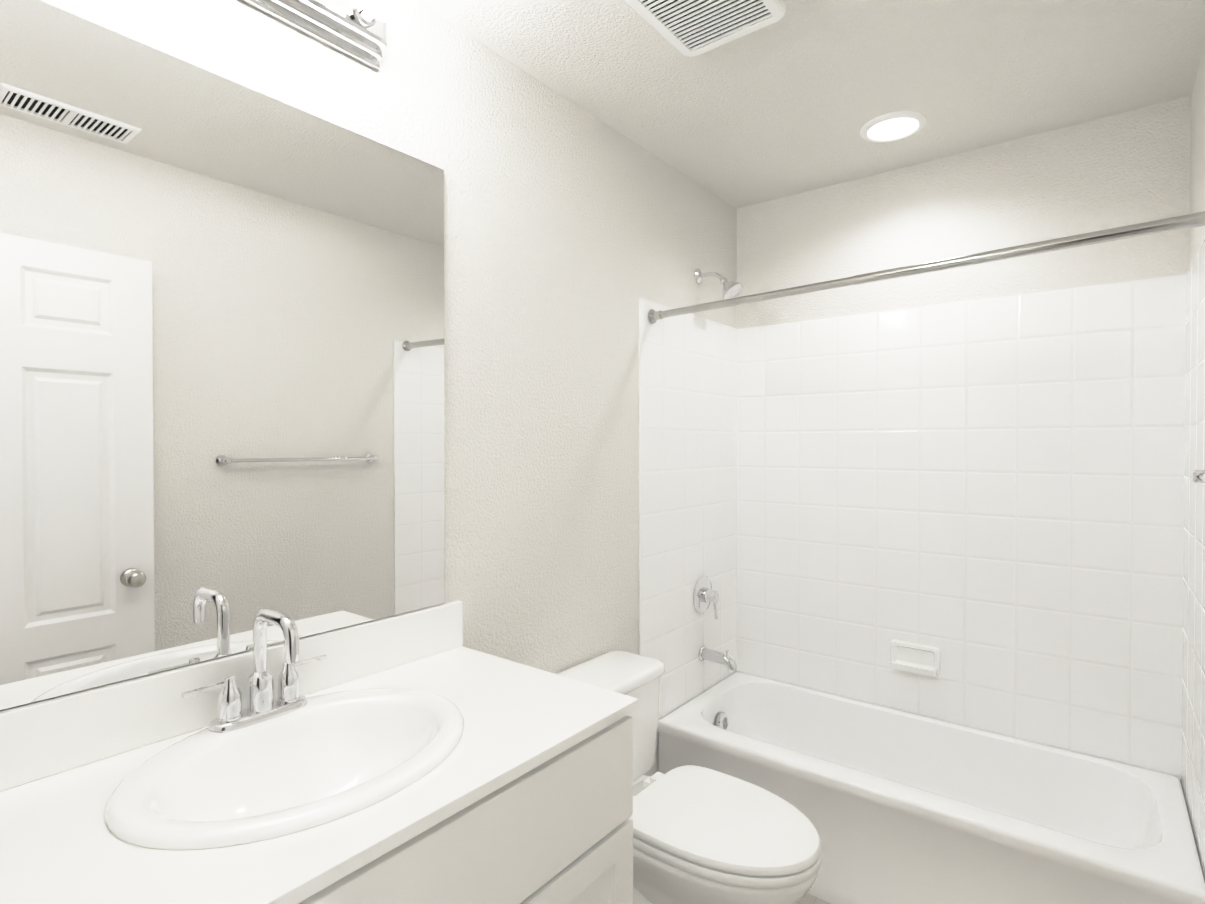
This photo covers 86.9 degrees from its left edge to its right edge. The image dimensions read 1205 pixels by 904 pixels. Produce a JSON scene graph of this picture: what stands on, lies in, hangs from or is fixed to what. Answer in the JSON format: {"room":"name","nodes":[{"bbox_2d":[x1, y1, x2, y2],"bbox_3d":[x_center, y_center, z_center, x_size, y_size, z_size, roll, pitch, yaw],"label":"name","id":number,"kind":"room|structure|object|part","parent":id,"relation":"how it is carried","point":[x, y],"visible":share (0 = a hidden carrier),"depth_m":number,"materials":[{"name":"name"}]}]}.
{"room":"bathroom","nodes":[
{"label":"bathroom","id":0,"kind":"room"},
{"bbox_2d":[0,0,736,710],"bbox_3d":[-0.314,0.153,1.771,0.120,2.440,3.040,0,1,38],"label":"wall","id":1,"kind":"structure","parent":0,"point":[572,232],"depth_m":1.79,"materials":[{"name":"white paint"}]},
{"bbox_2d":[0,0,444,709],"bbox_3d":[-0.743,-0.154,1.114,0.006,1.064,1.143,0,1,38],"label":"mirror","id":2,"kind":"object","parent":1,"relation":"attached to","point":[222,412],"visible":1,"depth_m":1.13,"materials":[{"name":"clear glass"}]},
{"bbox_2d":[0,600,462,790],"bbox_3d":[-0.738,0.436,1.116,0.017,0.112,1.234,0,1,38],"label":"backsplash","id":3,"kind":"structure","parent":1,"relation":"attached to","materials":[{"name":"stone"}]},
{"bbox_2d":[240,0,404,69],"bbox_3d":[-0.619,-0.912,1.129,0.174,0.132,0.603,0,1,38],"label":"sconce","id":4,"kind":"object","parent":1,"relation":"attached to","point":[356,30],"visible":1,"depth_m":1.30,"materials":[{"name":"silver metal"}]},
{"bbox_2d":[638,298,736,776],"bbox_3d":[0.364,0.411,2.536,0.008,1.906,0.762,0,1,38],"label":"wall tile","id":5,"kind":"structure","parent":1,"relation":"attached to","point":[687,451],"depth_m":2.48,"materials":[{"name":"white tile"}]},
{"bbox_2d":[693,576,718,618],"bbox_3d":[0.431,0.587,2.564,0.066,0.168,0.152,0,1,38],"label":"shower valve","id":6,"kind":"object","parent":5,"relation":"attached to","point":[705,595],"visible":1,"depth_m":2.55,"materials":[{"name":"silver metal"}]},
{"bbox_2d":[699,646,736,671],"bbox_3d":[0.466,0.822,2.539,0.152,0.077,0.060,0,1,38],"label":"tub spout","id":7,"kind":"object","parent":5,"relation":"attached to","point":[726,659],"visible":1,"depth_m":2.52,"materials":[{"name":"silver metal"}]},
{"bbox_2d":[648,211,1204,323],"bbox_3d":[0.756,-0.499,1.828,1.470,0.087,0.052,0,1,38],"label":"curtain rod","id":8,"kind":"object","parent":5,"relation":"attached to","point":[1196,219],"visible":0.98,"depth_m":1.66,"materials":[{"name":"silver metal"}]},
{"bbox_2d":[694,269,742,299],"bbox_3d":[0.459,-0.661,2.496,0.191,0.148,0.092,0,1,38],"label":"shower head","id":9,"kind":"object","parent":1,"relation":"attached to","point":[731,289],"visible":0.83,"depth_m":2.47},
{"bbox_2d":[416,0,1204,208],"bbox_3d":[0.319,-1.112,1.262,1.726,0.100,3.040,0,1,38],"label":"ceiling","id":10,"kind":"structure","parent":0,"point":[798,96],"depth_m":1.79,"materials":[{"name":"white paint"}]},
{"bbox_2d":[625,0,785,56],"bbox_3d":[0.242,-1.055,1.494,0.284,0.018,0.320,0,1,38],"label":"ceiling vent","id":11,"kind":"object","parent":10,"relation":"in","point":[690,28],"visible":0.98,"depth_m":1.54,"materials":[{"name":"white plastic"}]},
{"bbox_2d":[860,111,926,142],"bbox_3d":[0.956,-1.066,2.095,0.200,0.010,0.200,0,1,38],"label":"recessed light","id":12,"kind":"object","parent":10,"relation":"in","point":[893,126],"visible":1,"depth_m":2.08,"materials":[{"name":"white plastic"}]},
{"bbox_2d":[795,894,829,903],"bbox_3d":[0.319,1.428,1.290,1.726,0.100,3.040,0,1,38],"label":"floor","id":13,"kind":"structure","parent":0,"point":[808,899],"depth_m":1.94,"materials":[{"name":"tile"}]},
{"bbox_2d":[0,600,637,903],"bbox_3d":[-0.526,0.831,0.955,0.554,1.102,1.234,0,1,38],"label":"bathroom vanity","id":14,"kind":"object","parent":13,"relation":"on","point":[423,756],"visible":1,"depth_m":1.03,"materials":[{"name":"white paint"}]},
{"bbox_2d":[181,608,326,732],"bbox_3d":[-0.578,0.378,1.116,0.156,0.200,0.250,0,1,38],"label":"faucet","id":15,"kind":"object","parent":14,"relation":"on","point":[263,712],"depth_m":1.13,"materials":[{"name":"silver metal"}]},
{"bbox_2d":[104,688,463,849],"bbox_3d":[-0.479,0.553,1.041,0.432,0.155,0.534,0,1,38],"label":"sink","id":16,"kind":"object","parent":14,"relation":"in","point":[287,775],"depth_m":1.05,"materials":[{"name":"white ceramic"}]},
{"bbox_3d":[-0.323,0.630,0.791,0.019,0.196,1.222,0,1,38],"label":"drawer","id":17,"kind":"part","parent":14,"relation":"part of","materials":[{"name":"white paint"}]},
{"bbox_3d":[-0.070,1.000,1.118,0.019,0.530,0.402,0,1,38],"label":"door","id":18,"kind":"part","parent":14,"relation":"part of","materials":[{"name":"white paint"}]},
{"bbox_2d":[557,650,821,903],"bbox_3d":[0.202,1.015,1.713,0.761,0.716,0.456,0,1,38],"label":"toilet","id":19,"kind":"object","parent":13,"relation":"on","point":[702,835],"visible":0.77,"depth_m":1.57,"materials":[{"name":"white ceramic"}]},
{"bbox_3d":[-0.014,0.817,1.879,0.214,0.323,0.456,0,1,38],"label":"tank","id":20,"kind":"part","parent":19,"relation":"part of","materials":[{"name":"white ceramic"}]},
{"bbox_3d":[0.292,0.951,1.642,0.532,0.056,0.384,0,1,38],"label":"seat","id":21,"kind":"part","parent":19,"relation":"part of","materials":[{"name":"white plastic"}]},
{"bbox_2d":[657,672,1204,903],"bbox_3d":[0.973,1.174,2.124,1.466,0.390,0.655,0,1,38],"label":"bathtub","id":22,"kind":"object","parent":13,"relation":"on","point":[894,806],"visible":0.94,"depth_m":1.95,"materials":[{"name":"white ceramic"}]},
{"bbox_2d":[736,96,1190,780],"bbox_3d":[1.218,0.145,2.426,1.486,2.440,0.120,0,1,38],"label":"wall","id":23,"kind":"structure","parent":0,"point":[1124,168],"depth_m":2.24,"materials":[{"name":"white paint"}]},
{"bbox_2d":[890,639,940,675],"bbox_3d":[1.155,0.769,2.362,0.170,0.105,0.052,0,1,38],"label":"soap dish","id":24,"kind":"object","parent":23,"relation":"attached to","point":[915,657],"visible":1,"depth_m":2.37,"materials":[{"name":"white ceramic"}]},
{"bbox_2d":[737,274,1185,778],"bbox_3d":[1.179,0.224,2.376,1.470,1.528,0.008,0,1,38],"label":"wall tile","id":25,"kind":"structure","parent":23,"relation":"attached to","point":[986,496],"depth_m":2.24,"materials":[{"name":"white tile"}]},
{"bbox_2d":[1190,46,1204,265],"bbox_3d":[0.951,0.164,0.781,0.120,2.440,3.040,0,1,38],"label":"wall","id":26,"kind":"structure","parent":0,"point":[1197,204],"depth_m":1.76,"materials":[{"name":"white paint"}]},
{"bbox_2d":[1181,238,1204,879],"bbox_3d":[1.528,0.421,1.626,0.008,1.906,0.762,0,1,38],"label":"wall tile","id":27,"kind":"structure","parent":26,"relation":"attached to","point":[1193,730],"depth_m":1.70,"materials":[{"name":"white tile"}]},
{"bbox_2d":[1192,470,1204,482],"bbox_3d":[0.991,0.051,0.981,0.064,0.044,0.693,0,1,38],"label":"towel rail","id":28,"kind":"object","parent":27,"relation":"attached to","point":[1198,476],"visible":1,"depth_m":1.24,"materials":[{"name":"silver metal"}]}
]}

